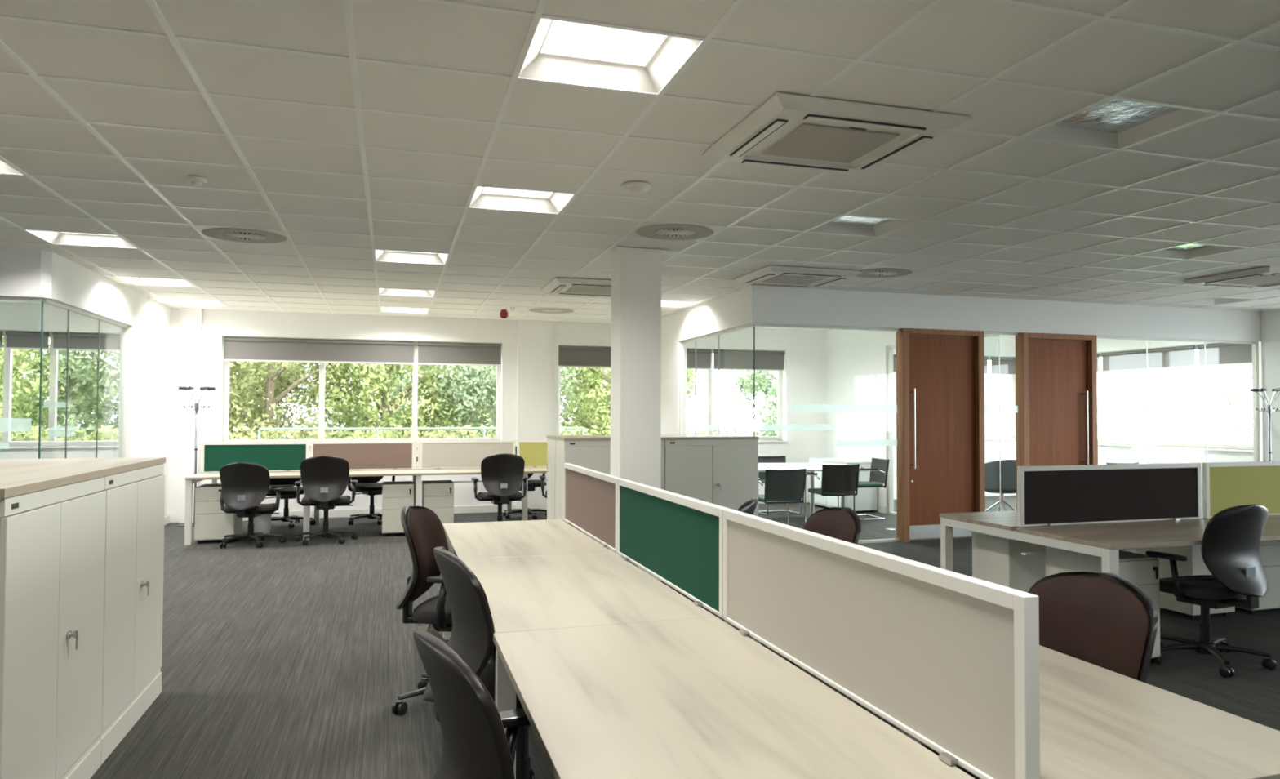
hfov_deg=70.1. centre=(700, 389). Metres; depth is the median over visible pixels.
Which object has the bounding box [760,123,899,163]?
grille
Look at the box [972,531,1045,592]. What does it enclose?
drawer unit
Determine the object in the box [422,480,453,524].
drawer unit
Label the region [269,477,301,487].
backrest cushion
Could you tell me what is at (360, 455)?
screen
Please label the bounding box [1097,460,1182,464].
meeting table
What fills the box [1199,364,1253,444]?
tree
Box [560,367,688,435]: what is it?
tree
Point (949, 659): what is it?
screen
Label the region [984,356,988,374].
roller blind
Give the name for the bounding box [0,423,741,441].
hedge
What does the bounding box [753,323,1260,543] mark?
glass wall
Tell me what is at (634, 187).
smoke detector
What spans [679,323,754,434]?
glass wall
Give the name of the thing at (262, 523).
waste bin
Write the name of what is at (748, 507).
office chair
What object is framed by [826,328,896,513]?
wall
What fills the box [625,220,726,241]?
ceiling vent
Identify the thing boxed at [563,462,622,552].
screen
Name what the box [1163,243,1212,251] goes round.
diffuser
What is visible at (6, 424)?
glass wall
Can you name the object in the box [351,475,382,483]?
backrest cushion
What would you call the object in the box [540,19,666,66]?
diffuser
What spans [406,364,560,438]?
tree
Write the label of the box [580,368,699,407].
tree
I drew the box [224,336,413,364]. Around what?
roller blind
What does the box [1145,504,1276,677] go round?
office chair
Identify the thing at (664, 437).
upper cabinet
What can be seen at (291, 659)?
floor
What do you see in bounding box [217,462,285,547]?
office chair
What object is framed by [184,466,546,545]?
desk
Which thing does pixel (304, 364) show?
tree
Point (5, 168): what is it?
ceiling light
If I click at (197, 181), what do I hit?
smoke detector
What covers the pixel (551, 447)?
storage cabinet
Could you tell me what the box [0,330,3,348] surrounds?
roller blind
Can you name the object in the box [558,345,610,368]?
roller blind
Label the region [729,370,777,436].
tree
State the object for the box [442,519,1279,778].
desk
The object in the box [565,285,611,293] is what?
grille
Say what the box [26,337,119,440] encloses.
tree
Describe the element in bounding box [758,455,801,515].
chair
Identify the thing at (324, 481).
office chair
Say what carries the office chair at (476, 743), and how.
on the floor at (291, 659)
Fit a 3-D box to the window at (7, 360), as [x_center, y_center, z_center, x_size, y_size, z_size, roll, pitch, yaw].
[-9.117,-0.008,10.905,4.190,1.445,0.270,1,-2,-19]
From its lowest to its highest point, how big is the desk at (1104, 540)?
0.720 m
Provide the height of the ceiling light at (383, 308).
0.096 m
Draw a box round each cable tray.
[269,479,546,486]
[1021,540,1273,555]
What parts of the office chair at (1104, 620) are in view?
seat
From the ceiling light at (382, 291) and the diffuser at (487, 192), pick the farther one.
the ceiling light at (382, 291)
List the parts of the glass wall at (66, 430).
post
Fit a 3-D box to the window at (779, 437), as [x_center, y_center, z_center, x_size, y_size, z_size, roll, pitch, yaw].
[0.398,0.098,14.137,1.990,1.445,0.270,1,-2,-19]
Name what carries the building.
on the floor at (1112, 438)
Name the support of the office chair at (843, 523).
on the floor at (291, 659)
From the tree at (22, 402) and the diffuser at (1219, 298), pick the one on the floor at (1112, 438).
the tree at (22, 402)
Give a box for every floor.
[89,495,1279,778]
[110,433,1252,444]
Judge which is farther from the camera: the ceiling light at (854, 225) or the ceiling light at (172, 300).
the ceiling light at (172, 300)
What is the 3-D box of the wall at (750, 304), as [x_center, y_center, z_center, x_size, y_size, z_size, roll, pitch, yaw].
[3.534,-0.818,11.836,7.210,0.388,2.570,1,-2,-19]
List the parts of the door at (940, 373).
pull handle, kick plate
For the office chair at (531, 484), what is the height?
0.941 m
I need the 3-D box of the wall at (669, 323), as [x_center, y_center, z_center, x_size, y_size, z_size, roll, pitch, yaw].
[-0.531,0.370,12.742,0.120,2.733,1.820,1,-2,-19]
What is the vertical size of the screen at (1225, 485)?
0.364 m
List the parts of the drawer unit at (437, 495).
drawer, drawer, drawer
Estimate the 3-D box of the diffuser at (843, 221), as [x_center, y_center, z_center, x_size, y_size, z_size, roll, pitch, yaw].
[1.143,-1.218,6.467,0.448,0.014,0.448,1,-2,-19]
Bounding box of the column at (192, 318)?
[177,307,202,523]
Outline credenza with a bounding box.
[808,457,876,511]
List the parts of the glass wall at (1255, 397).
post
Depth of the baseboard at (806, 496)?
14.40 m
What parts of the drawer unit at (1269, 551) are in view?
drawer, drawer, drawer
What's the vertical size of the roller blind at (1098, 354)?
0.315 m
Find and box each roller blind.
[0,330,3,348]
[5,330,48,350]
[52,332,119,351]
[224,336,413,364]
[417,342,501,365]
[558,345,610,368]
[686,348,711,369]
[713,349,784,371]
[893,354,896,373]
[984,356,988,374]
[990,356,1015,375]
[1097,353,1100,373]
[1100,345,1195,372]
[1196,342,1252,366]
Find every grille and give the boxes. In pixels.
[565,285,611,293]
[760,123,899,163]
[761,274,828,284]
[1221,274,1279,284]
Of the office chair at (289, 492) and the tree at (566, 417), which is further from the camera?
the tree at (566, 417)
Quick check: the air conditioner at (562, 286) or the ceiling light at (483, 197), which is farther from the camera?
the air conditioner at (562, 286)
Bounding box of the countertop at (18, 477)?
[0,457,165,498]
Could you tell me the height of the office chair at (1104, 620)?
0.933 m
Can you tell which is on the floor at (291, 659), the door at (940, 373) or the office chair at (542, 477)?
the office chair at (542, 477)
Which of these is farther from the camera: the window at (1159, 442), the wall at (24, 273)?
the window at (1159, 442)
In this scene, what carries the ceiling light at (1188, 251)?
attached to the ceiling
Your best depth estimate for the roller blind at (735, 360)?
14.23 m
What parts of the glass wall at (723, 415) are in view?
post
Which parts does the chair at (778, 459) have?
frame, frame, frame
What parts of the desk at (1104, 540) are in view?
leg frame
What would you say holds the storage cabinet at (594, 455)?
on the floor at (291, 659)
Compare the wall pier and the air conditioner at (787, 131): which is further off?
the wall pier
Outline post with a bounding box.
[414,440,419,469]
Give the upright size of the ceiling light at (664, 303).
0.096 m
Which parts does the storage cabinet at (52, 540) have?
name plate, cabinet door, rail, rail, cabinet door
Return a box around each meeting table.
[758,462,860,515]
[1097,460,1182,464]
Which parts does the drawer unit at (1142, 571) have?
drawer, drawer, drawer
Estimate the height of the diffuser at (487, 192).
0.014 m
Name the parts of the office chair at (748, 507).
seat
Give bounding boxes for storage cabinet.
[0,476,106,778]
[99,463,164,764]
[546,438,555,519]
[555,439,664,549]
[664,439,758,516]
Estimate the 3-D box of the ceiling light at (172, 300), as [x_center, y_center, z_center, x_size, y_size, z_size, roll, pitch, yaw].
[-6.094,-1.102,10.976,0.599,0.096,0.599,1,-2,-19]
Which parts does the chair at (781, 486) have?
seat, frame, frame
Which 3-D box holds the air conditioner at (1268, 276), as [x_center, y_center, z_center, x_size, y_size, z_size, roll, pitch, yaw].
[5.369,-1.056,8.699,0.950,0.054,0.950,1,-2,-19]
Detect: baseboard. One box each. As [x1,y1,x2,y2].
[164,515,169,525]
[242,504,515,519]
[758,495,809,503]
[870,504,885,513]
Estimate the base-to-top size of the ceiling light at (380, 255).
0.096 m
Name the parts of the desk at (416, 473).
leg frame, leg frame, leg frame, leg frame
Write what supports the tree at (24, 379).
on the floor at (1112, 438)
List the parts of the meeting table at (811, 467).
leg, leg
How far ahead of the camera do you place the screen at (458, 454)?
11.27 m
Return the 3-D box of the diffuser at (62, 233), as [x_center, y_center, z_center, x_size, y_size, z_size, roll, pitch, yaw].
[-4.742,-1.241,7.002,0.422,0.014,0.422,1,-2,-19]
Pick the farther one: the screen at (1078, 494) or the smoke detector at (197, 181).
the screen at (1078, 494)
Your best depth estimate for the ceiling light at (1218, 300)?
10.90 m
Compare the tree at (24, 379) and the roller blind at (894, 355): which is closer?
the roller blind at (894, 355)
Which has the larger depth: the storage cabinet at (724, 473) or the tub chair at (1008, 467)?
the tub chair at (1008, 467)
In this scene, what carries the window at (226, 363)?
in the wall at (804, 373)
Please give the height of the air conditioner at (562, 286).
0.054 m
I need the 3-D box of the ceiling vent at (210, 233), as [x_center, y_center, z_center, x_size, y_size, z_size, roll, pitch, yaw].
[-3.413,-1.149,6.818,0.597,0.010,0.597,1,-2,-19]
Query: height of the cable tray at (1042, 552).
0.010 m
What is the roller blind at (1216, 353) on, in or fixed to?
attached to the window at (1159, 442)
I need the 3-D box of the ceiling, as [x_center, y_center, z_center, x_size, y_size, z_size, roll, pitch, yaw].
[-0.248,-1.406,5.050,19.350,0.423,17.250,1,-2,-19]
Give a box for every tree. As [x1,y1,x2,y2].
[0,335,119,440]
[0,336,65,440]
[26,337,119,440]
[116,361,307,439]
[228,360,357,439]
[229,364,306,426]
[287,362,430,439]
[302,362,474,439]
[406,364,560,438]
[417,364,584,438]
[560,367,610,435]
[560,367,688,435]
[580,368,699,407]
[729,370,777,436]
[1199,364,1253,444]
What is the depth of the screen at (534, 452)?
11.56 m
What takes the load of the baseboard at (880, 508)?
attached to the wall at (857, 360)
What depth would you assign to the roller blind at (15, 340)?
11.17 m
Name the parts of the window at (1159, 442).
sill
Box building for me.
[395,365,489,438]
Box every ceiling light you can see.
[0,160,21,173]
[27,230,134,247]
[120,276,195,286]
[164,298,224,305]
[375,249,448,263]
[378,288,435,296]
[380,306,428,312]
[469,186,573,213]
[518,17,701,93]
[661,300,694,306]
[808,215,917,236]
[1026,98,1213,148]
[1135,243,1242,258]
[1182,297,1252,304]
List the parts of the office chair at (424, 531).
seat, armrest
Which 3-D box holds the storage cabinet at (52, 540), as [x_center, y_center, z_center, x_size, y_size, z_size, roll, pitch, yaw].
[-2.430,0.904,3.083,0.510,1.145,0.998,1,-2,-19]
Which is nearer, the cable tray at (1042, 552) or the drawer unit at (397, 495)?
the cable tray at (1042, 552)
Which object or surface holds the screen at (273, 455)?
attached to the desk at (416, 473)
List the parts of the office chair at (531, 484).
seat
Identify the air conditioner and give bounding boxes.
[540,277,611,297]
[702,92,972,174]
[731,265,862,288]
[1182,266,1279,288]
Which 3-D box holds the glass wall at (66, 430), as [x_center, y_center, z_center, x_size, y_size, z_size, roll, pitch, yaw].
[-5.848,0.446,8.682,0.060,2.344,2.520,1,-2,-19]
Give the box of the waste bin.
[253,513,271,533]
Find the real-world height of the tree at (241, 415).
5.026 m
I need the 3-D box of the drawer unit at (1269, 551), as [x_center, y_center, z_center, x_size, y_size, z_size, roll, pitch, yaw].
[4.154,1.264,6.696,0.800,0.645,0.536,1,-2,-19]
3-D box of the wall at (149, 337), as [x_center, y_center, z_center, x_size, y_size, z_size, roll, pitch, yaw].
[-6.542,0.304,10.726,0.120,2.733,1.770,1,-2,-19]
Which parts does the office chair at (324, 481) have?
armrest, seat, lever, armrest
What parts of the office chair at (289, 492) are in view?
seat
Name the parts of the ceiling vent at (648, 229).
plate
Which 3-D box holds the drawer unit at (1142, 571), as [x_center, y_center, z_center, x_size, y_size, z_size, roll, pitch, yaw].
[2.337,1.246,5.297,0.320,0.600,0.576,1,-2,-19]
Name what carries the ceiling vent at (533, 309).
in the ceiling
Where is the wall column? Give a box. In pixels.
[609,246,670,581]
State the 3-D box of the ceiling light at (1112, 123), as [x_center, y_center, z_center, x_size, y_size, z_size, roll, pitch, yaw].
[1.915,-1.253,4.195,0.599,0.071,0.599,1,-2,-19]
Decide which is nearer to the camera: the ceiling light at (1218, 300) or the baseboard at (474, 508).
the ceiling light at (1218, 300)
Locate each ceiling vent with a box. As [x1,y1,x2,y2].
[192,225,292,244]
[525,306,578,313]
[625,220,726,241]
[853,266,926,279]
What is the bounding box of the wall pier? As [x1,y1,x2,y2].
[1261,309,1279,461]
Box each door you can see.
[896,328,985,542]
[1015,332,1097,510]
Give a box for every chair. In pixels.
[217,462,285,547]
[264,477,315,528]
[294,455,358,545]
[347,475,395,524]
[391,506,452,715]
[413,623,529,778]
[422,546,535,778]
[471,453,528,521]
[502,446,546,519]
[539,475,546,497]
[662,498,757,612]
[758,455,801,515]
[758,468,806,524]
[787,506,861,706]
[804,463,859,522]
[837,457,889,519]
[923,570,1158,778]
[984,459,1016,511]
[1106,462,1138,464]
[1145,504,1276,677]
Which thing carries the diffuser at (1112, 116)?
attached to the ceiling light at (1112, 123)
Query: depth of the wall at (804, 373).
12.63 m
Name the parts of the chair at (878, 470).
frame, frame, seat, frame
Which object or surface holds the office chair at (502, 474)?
on the floor at (291, 659)
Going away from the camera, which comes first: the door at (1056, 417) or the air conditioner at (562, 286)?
the air conditioner at (562, 286)
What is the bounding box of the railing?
[257,426,584,439]
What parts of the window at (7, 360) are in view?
sill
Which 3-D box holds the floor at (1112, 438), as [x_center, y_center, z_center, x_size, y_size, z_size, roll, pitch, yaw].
[-8.701,2.821,41.063,90.000,0.100,56.530,1,-2,-19]
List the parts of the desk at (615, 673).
leg frame, leg frame, leg frame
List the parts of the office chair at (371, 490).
armrest, seat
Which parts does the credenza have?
cabinet door, cabinet door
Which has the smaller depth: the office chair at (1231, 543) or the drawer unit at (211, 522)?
the office chair at (1231, 543)
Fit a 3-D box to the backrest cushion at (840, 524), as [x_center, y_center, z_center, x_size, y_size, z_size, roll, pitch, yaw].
[0.633,0.805,4.295,0.158,0.468,0.467,1,-2,-22]
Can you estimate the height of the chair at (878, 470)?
0.798 m
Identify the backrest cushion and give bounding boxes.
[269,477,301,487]
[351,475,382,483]
[402,507,448,606]
[445,549,494,654]
[515,447,532,477]
[803,509,856,542]
[1029,575,1149,679]
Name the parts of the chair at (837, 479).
frame, seat, frame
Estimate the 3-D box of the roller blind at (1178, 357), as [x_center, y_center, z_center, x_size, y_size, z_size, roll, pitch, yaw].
[6.746,-0.453,13.795,0.054,0.315,1.790,1,-2,-19]
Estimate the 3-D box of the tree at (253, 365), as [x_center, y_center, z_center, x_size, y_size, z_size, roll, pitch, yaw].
[-10.395,-0.660,19.691,3.444,5.731,3.222,0,-2,18]
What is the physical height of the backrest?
0.400 m
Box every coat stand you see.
[177,386,215,526]
[1249,387,1279,461]
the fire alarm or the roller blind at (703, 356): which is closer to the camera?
the fire alarm
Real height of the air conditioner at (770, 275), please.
0.054 m
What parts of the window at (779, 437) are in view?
sill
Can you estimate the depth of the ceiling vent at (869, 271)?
8.48 m
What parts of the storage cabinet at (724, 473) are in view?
cabinet door, rail, cabinet door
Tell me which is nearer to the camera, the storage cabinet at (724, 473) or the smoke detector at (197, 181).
the smoke detector at (197, 181)
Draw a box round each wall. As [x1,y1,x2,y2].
[0,248,133,325]
[0,296,41,448]
[0,302,1016,522]
[38,297,129,458]
[117,290,170,516]
[661,311,686,434]
[678,285,1261,342]
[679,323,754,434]
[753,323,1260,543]
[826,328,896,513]
[887,334,997,515]
[1097,338,1262,502]
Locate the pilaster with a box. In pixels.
[515,319,551,509]
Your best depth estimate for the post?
11.10 m
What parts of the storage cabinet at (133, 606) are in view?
cabinet door, rail, rail, cabinet door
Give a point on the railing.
(484, 428)
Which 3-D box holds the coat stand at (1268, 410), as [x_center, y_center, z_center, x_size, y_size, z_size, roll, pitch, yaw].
[6.944,0.848,11.087,0.400,1.721,0.380,1,-2,-36]
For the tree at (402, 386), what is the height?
5.781 m
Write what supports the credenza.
on the floor at (291, 659)
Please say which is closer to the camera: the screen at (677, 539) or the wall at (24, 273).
the screen at (677, 539)
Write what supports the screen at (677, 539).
attached to the desk at (615, 673)
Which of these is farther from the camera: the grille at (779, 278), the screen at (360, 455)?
the screen at (360, 455)
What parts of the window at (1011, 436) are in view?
sill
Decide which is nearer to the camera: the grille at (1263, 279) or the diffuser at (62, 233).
the diffuser at (62, 233)
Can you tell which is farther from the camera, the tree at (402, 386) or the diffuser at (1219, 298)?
the tree at (402, 386)
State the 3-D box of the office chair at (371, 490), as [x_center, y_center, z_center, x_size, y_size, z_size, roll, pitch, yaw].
[-4.192,1.228,11.615,0.646,0.941,0.664,1,-2,-38]
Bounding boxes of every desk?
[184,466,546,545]
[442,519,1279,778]
[939,502,1279,575]
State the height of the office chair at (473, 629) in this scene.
0.947 m
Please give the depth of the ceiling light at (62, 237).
7.21 m
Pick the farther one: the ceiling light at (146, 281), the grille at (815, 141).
the ceiling light at (146, 281)
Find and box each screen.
[200,441,309,472]
[310,440,414,470]
[419,440,515,468]
[516,440,547,466]
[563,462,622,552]
[617,478,730,617]
[723,509,1039,778]
[1017,462,1201,526]
[1201,461,1279,518]
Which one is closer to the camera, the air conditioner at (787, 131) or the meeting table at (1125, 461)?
the air conditioner at (787, 131)
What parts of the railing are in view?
rail post, rail post, rail, rail post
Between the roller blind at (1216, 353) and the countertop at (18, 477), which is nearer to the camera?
the countertop at (18, 477)
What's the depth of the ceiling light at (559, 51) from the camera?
3.56 m
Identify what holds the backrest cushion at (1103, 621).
on the office chair at (1104, 620)
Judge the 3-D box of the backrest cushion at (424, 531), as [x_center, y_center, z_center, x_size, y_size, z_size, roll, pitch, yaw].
[-1.365,0.815,4.422,0.158,0.468,0.467,0,-2,1]
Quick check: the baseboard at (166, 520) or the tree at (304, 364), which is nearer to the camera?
the baseboard at (166, 520)
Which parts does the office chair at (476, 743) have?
armrest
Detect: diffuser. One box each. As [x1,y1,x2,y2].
[61,231,108,235]
[482,186,551,198]
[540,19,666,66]
[826,215,892,226]
[1053,98,1180,133]
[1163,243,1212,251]
[1207,297,1223,299]
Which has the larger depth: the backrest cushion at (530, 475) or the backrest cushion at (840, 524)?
the backrest cushion at (530, 475)
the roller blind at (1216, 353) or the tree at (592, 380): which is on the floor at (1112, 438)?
the tree at (592, 380)
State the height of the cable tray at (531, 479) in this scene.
0.010 m
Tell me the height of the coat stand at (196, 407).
1.721 m
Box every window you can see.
[0,330,118,448]
[222,336,501,446]
[558,345,608,435]
[697,348,788,442]
[893,356,1016,439]
[1097,344,1253,452]
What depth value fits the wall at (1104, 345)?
13.05 m
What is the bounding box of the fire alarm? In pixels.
[499,309,507,318]
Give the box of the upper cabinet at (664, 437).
[546,434,759,440]
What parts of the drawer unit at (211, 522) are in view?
drawer, drawer, drawer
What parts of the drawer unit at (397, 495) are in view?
drawer, drawer, drawer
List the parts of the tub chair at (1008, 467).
seat, stem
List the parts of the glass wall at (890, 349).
post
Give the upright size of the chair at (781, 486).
0.798 m
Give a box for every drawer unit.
[194,483,242,543]
[382,480,413,536]
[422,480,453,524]
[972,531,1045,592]
[1045,546,1159,658]
[1136,545,1235,619]
[1235,541,1279,613]
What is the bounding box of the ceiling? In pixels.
[0,0,1279,337]
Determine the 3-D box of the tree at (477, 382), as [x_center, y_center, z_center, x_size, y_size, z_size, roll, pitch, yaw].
[-3.591,-0.285,17.194,3.177,4.878,2.832,0,-2,15]
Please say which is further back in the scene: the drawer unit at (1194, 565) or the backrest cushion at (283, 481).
the backrest cushion at (283, 481)
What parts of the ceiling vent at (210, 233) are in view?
plate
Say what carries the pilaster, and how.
attached to the wall at (804, 373)
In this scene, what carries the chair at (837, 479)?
on the floor at (291, 659)
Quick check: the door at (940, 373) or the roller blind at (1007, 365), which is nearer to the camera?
the door at (940, 373)
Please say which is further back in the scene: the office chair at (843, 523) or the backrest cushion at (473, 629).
the office chair at (843, 523)
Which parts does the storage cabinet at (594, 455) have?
cabinet door, rail, cabinet door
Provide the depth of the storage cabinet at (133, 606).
4.01 m
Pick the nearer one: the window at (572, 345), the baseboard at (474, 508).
the baseboard at (474, 508)
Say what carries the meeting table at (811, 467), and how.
on the floor at (291, 659)
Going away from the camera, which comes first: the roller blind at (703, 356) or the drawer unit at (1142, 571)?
the drawer unit at (1142, 571)
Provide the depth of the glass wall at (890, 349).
12.79 m
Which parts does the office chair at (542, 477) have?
armrest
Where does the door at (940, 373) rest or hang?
in the glass wall at (1255, 397)
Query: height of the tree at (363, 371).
4.486 m
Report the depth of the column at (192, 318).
11.60 m
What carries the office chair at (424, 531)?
on the floor at (291, 659)
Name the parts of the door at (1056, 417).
pull handle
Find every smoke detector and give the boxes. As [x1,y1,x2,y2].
[186,176,206,186]
[621,181,650,194]
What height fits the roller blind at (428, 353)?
0.315 m
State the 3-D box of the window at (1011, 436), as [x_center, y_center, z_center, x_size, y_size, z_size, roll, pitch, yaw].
[4.161,0.140,15.416,2.940,1.445,0.270,1,-2,-19]
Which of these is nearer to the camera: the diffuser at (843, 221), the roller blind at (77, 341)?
the diffuser at (843, 221)
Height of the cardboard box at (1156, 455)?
0.204 m

